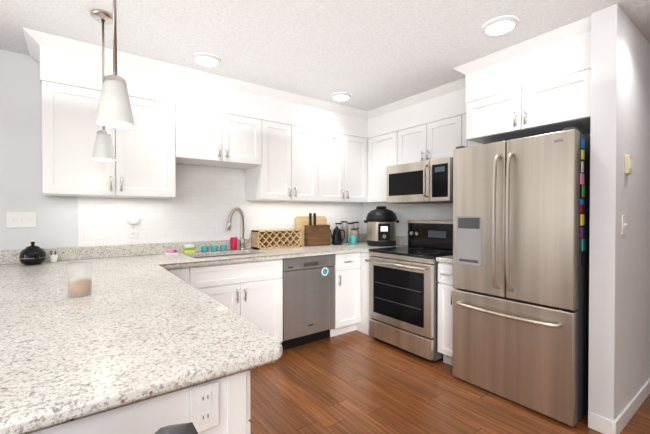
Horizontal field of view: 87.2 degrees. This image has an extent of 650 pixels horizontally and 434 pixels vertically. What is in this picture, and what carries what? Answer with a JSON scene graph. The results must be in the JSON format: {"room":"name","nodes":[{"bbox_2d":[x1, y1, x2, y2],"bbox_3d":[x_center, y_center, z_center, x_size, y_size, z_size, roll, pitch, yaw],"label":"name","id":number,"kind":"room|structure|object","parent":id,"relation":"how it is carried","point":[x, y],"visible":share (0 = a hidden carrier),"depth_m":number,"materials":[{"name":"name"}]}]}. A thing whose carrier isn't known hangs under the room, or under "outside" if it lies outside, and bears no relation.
{"room":"kitchen","nodes":[
{"label":"kitchen","id":0,"kind":"room"},
{"bbox_2d":[0,49,362,250],"bbox_3d":[-2.185,0.020,2.659,6.850,2.459,0.120,0,1,-36],"label":"wall","id":1,"kind":"structure","parent":0,"point":[21,190],"depth_m":2.54,"materials":[{"name":"paint"}]},
{"bbox_2d":[6,212,35,227],"bbox_3d":[-2.247,0.020,2.526,0.166,0.119,0.018,0,1,-36],"label":"switch","id":2,"kind":"object","parent":1,"relation":"attached to","point":[14,219],"visible":1,"depth_m":2.53,"materials":[{"name":"white plastic"}]},
{"bbox_2d":[127,213,139,237],"bbox_3d":[-1.656,0.073,2.945,0.091,0.207,0.034,0,1,-36],"label":"outlet","id":3,"kind":"object","parent":1,"relation":"attached to","point":[133,219],"visible":1,"depth_m":2.93,"materials":[{"name":"white plastic"}]},
{"bbox_2d":[78,163,362,246],"bbox_3d":[-0.735,-0.195,3.650,3.096,0.850,0.007,0,1,-36],"label":"tile","id":4,"kind":"structure","parent":1,"relation":"attached to","point":[204,200],"depth_m":3.28,"materials":[{"name":"white tile"}]},
{"bbox_2d":[22,16,590,203],"bbox_3d":[-0.052,-0.683,2.482,3.376,1.047,2.667,0,1,-36],"label":"upper cabinet","id":5,"kind":"object","parent":1,"relation":"attached to","point":[290,147],"visible":0.84,"depth_m":2.74,"materials":[{"name":"white wood"}]},
{"bbox_2d":[386,157,452,203],"bbox_3d":[1.033,-0.335,3.411,0.517,0.391,0.754,0,1,-36],"label":"over-the-range microwave","id":6,"kind":"object","parent":5,"relation":"attached to","point":[429,181],"visible":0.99,"depth_m":3.24,"materials":[{"name":"silver metal"}]},
{"bbox_2d":[363,203,452,236],"bbox_3d":[1.047,-0.157,3.839,0.008,0.930,1.808,0,1,-36],"label":"tile","id":7,"kind":"structure","parent":1,"relation":"attached to","point":[442,211],"depth_m":3.92,"materials":[{"name":"white tile"}]},
{"bbox_2d":[0,0,649,110],"bbox_3d":[0.555,-1.219,0.583,8.800,0.060,6.697,0,1,-36],"label":"ceiling","id":8,"kind":"structure","parent":0,"point":[379,53],"depth_m":2.23,"materials":[{"name":"white paint"}]},
{"bbox_2d":[90,9,115,160],"bbox_3d":[-1.326,-0.774,2.042,0.124,0.858,0.124,0,1,-36],"label":"pendant light","id":9,"kind":"object","parent":8,"relation":"hanging from","point":[103,150],"visible":0.99,"depth_m":2.02,"materials":[{"name":"white glass"}]},
{"bbox_2d":[95,0,134,128],"bbox_3d":[-0.760,-0.766,1.234,0.124,0.858,0.124,0,1,-36],"label":"pendant light","id":10,"kind":"object","parent":8,"relation":"hanging from","point":[114,108],"visible":1,"depth_m":1.21,"materials":[{"name":"white glass"}]},
{"bbox_2d":[193,16,517,100],"bbox_3d":[0.111,-1.181,0.861,4.216,0.020,4.271,0,1,-36],"label":"recessed light","id":11,"kind":"object","parent":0,"point":[504,24],"depth_m":2.20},
{"bbox_2d":[249,330,649,433],"bbox_3d":[0.555,1.300,0.608,8.800,0.060,6.697,0,1,-36],"label":"floor","id":12,"kind":"structure","parent":0,"point":[353,382],"depth_m":2.34,"materials":[{"name":"brown wood"}]},
{"bbox_2d":[154,422,197,433],"bbox_3d":[-0.388,0.776,0.478,0.385,0.993,0.393,0,1,-36],"label":"bar stool","id":13,"kind":"object","parent":12,"relation":"on","point":[185,428],"visible":1,"depth_m":0.46,"materials":[{"name":"grey plastic"}]},
{"bbox_2d":[29,252,456,433],"bbox_3d":[-0.283,0.815,2.430,3.826,0.873,2.500,0,1,-36],"label":"base cabinet","id":14,"kind":"object","parent":12,"relation":"on","point":[253,290],"visible":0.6,"depth_m":2.76,"materials":[{"name":"white wood"}]},
{"bbox_2d":[0,207,452,433],"bbox_3d":[-0.311,0.238,2.373,3.920,0.651,2.552,0,1,-36],"label":"countertop","id":15,"kind":"structure","parent":14,"relation":"on","point":[142,332],"depth_m":1.06,"materials":[{"name":"stone"}]},
{"bbox_2d":[19,242,46,264],"bbox_3d":[-2.101,0.259,2.446,0.155,0.164,0.176,0,1,-27],"label":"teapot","id":16,"kind":"object","parent":15,"relation":"on","point":[31,255],"visible":1,"depth_m":2.41,"materials":[{"name":"black ceramic"}]},
{"bbox_2d":[49,251,57,261],"bbox_3d":[-2.052,0.297,2.578,0.052,0.086,0.052,0,1,-36],"label":"cup","id":17,"kind":"object","parent":15,"relation":"on","point":[53,257],"visible":1,"depth_m":2.56,"materials":[{"name":"white ceramic"}]},
{"bbox_2d":[68,279,90,294],"bbox_3d":[-1.096,0.278,1.524,0.097,0.145,0.097,0,1,-36],"label":"candle jar","id":18,"kind":"object","parent":15,"relation":"on","point":[78,286],"visible":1,"depth_m":1.50,"materials":[{"name":"brown"}]},
{"bbox_2d":[165,249,177,254],"bbox_3d":[-1.388,0.312,3.081,0.100,0.045,0.070,0,1,-36],"label":"sponge caddy","id":19,"kind":"object","parent":15,"relation":"on","point":[169,251],"visible":0.99,"depth_m":3.06,"materials":[{"name":"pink plastic"}]},
{"bbox_2d":[183,244,194,252],"bbox_3d":[-1.264,0.295,3.175,0.090,0.078,0.067,0,1,-36],"label":"stack","id":20,"kind":"object","parent":15,"relation":"on","point":[188,248],"visible":1,"depth_m":3.15,"materials":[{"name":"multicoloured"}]},
{"bbox_2d":[201,246,208,251],"bbox_3d":[-1.147,0.307,3.260,0.066,0.052,0.066,0,1,-36],"label":"cup","id":21,"kind":"object","parent":15,"relation":"on","point":[204,248],"visible":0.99,"depth_m":3.24,"materials":[{"name":"teal ceramic"}]},
{"bbox_2d":[211,246,217,250],"bbox_3d":[-1.075,0.306,3.313,0.066,0.052,0.066,0,1,-36],"label":"cup","id":22,"kind":"object","parent":15,"relation":"on","point":[213,248],"visible":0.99,"depth_m":3.29,"materials":[{"name":"teal ceramic"}]},
{"bbox_2d":[192,253,251,257],"bbox_3d":[-0.913,0.464,3.130,0.674,0.184,0.414,0,1,-36],"label":"sink basin","id":23,"kind":"object","parent":15,"relation":"in","point":[207,255],"depth_m":3.27,"materials":[{"name":"silver metal"}]},
{"bbox_2d":[220,245,226,250],"bbox_3d":[-1.002,0.306,3.367,0.066,0.052,0.066,0,1,-36],"label":"cup","id":24,"kind":"object","parent":15,"relation":"on","point":[222,247],"visible":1,"depth_m":3.35,"materials":[{"name":"teal ceramic"}]},
{"bbox_2d":[230,237,237,249],"bbox_3d":[-0.915,0.269,3.425,0.072,0.125,0.072,0,1,-36],"label":"tumbler","id":25,"kind":"object","parent":15,"relation":"on","point":[233,240],"visible":0.99,"depth_m":3.40,"materials":[{"name":"red plastic"}]},
{"bbox_2d":[227,207,250,249],"bbox_3d":[-0.863,0.117,3.421,0.292,0.429,0.150,0,1,-36],"label":"faucet","id":26,"kind":"object","parent":15,"relation":"on","point":[242,244],"depth_m":3.47,"materials":[{"name":"silver metal"}]},
{"bbox_2d":[251,229,300,249],"bbox_3d":[-0.521,0.233,3.669,0.511,0.190,0.164,0,1,-36],"label":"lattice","id":27,"kind":"object","parent":15,"relation":"on","point":[276,238],"visible":1,"depth_m":3.60,"materials":[{"name":"brown wood"}]},
{"bbox_2d":[295,216,326,245],"bbox_3d":[-0.149,0.158,4.002,0.440,0.335,0.071,0,1,-36],"label":"cutting board","id":28,"kind":"object","parent":15,"relation":"on","point":[300,221],"visible":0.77,"depth_m":3.94,"materials":[{"name":"brown wood"}]},
{"bbox_2d":[304,213,329,245],"bbox_3d":[-0.087,0.141,3.927,0.300,0.370,0.095,0,1,-36],"label":"knife block","id":29,"kind":"object","parent":15,"relation":"on","point":[314,235],"visible":1,"depth_m":3.87,"materials":[{"name":"brown wood"}]},
{"bbox_2d":[330,226,344,244],"bbox_3d":[0.149,0.215,4.015,0.206,0.220,0.120,0,1,-12],"label":"kettle","id":30,"kind":"object","parent":15,"relation":"on","point":[337,239],"visible":0.99,"depth_m":3.97,"materials":[{"name":"black metal"}]},
{"bbox_2d":[341,221,347,241],"bbox_3d":[0.242,0.187,4.274,0.088,0.272,0.088,0,1,-36],"label":"spice jar","id":31,"kind":"object","parent":15,"relation":"on","point":[345,229],"visible":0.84,"depth_m":4.24,"materials":[{"name":"clear glass"}]},
{"bbox_2d":[347,223,353,240],"bbox_3d":[0.321,0.196,4.326,0.088,0.252,0.088,0,1,-36],"label":"spice jar","id":32,"kind":"object","parent":15,"relation":"on","point":[350,231],"visible":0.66,"depth_m":4.29,"materials":[{"name":"clear glass"}]},
{"bbox_2d":[348,235,356,244],"bbox_3d":[0.323,0.273,4.058,0.116,0.105,0.086,0,1,-8],"label":"mug","id":33,"kind":"object","parent":15,"relation":"on","point":[353,238],"visible":0.99,"depth_m":4.03,"materials":[{"name":"teal ceramic"}]},
{"bbox_2d":[352,222,358,241],"bbox_3d":[0.394,0.191,4.387,0.088,0.262,0.088,0,1,-36],"label":"spice jar","id":34,"kind":"object","parent":15,"relation":"on","point":[355,231],"visible":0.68,"depth_m":4.35,"materials":[{"name":"clear glass"}]},
{"bbox_2d":[364,206,398,246],"bbox_3d":[0.653,0.101,3.935,0.354,0.450,0.358,0,1,-36],"label":"pressure cooker","id":35,"kind":"object","parent":15,"relation":"on","point":[381,222],"visible":1,"depth_m":3.80,"materials":[{"name":"black plastic"}]},
{"bbox_2d":[281,254,334,349],"bbox_3d":[-0.321,0.806,3.518,0.592,0.869,0.630,0,1,-36],"label":"dishwasher","id":36,"kind":"object","parent":12,"relation":"on","point":[309,281],"visible":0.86,"depth_m":3.26,"materials":[{"name":"grey metal"}]},
{"bbox_2d":[365,220,452,362],"bbox_3d":[0.917,0.640,3.334,0.767,1.205,0.754,0,1,-36],"label":"range","id":37,"kind":"object","parent":12,"relation":"on","point":[403,280],"visible":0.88,"depth_m":3.14,"materials":[{"name":"silver metal"}]},
{"bbox_2d":[452,127,589,426],"bbox_3d":[1.491,0.355,2.517,0.812,1.792,0.805,0,1,-36],"label":"refrigerator","id":38,"kind":"object","parent":12,"relation":"on","point":[521,206],"visible":1,"depth_m":2.21,"materials":[{"name":"grey metal"}]},
{"bbox_2d":[588,4,649,420],"bbox_3d":[2.707,0.019,2.792,2.727,2.459,0.120,0,1,-36],"label":"wall","id":39,"kind":"structure","parent":0,"point":[619,265],"depth_m":2.01,"materials":[{"name":"paint"}]},
{"bbox_2d":[588,378,649,433],"bbox_3d":[2.706,1.201,2.795,2.739,0.095,0.131,0,1,-36],"label":"baseboard","id":40,"kind":"structure","parent":39,"relation":"attached to","point":[603,425],"depth_m":2.02,"materials":[{"name":"white wood"}]},
{"bbox_2d":[621,215,626,234],"bbox_3d":[1.773,0.048,2.015,0.072,0.115,0.018,0,1,-36],"label":"light switch","id":41,"kind":"object","parent":39,"relation":"attached to","point":[623,220],"visible":1,"depth_m":2.01,"materials":[{"name":"white plastic"}]},
{"bbox_2d":[625,155,632,173],"bbox_3d":[1.817,-0.312,2.040,0.072,0.110,0.024,0,1,-36],"label":"thermostat","id":42,"kind":"object","parent":39,"relation":"attached to","point":[628,158],"visible":1,"depth_m":2.02,"materials":[{"name":"beige plastic"}]}
]}

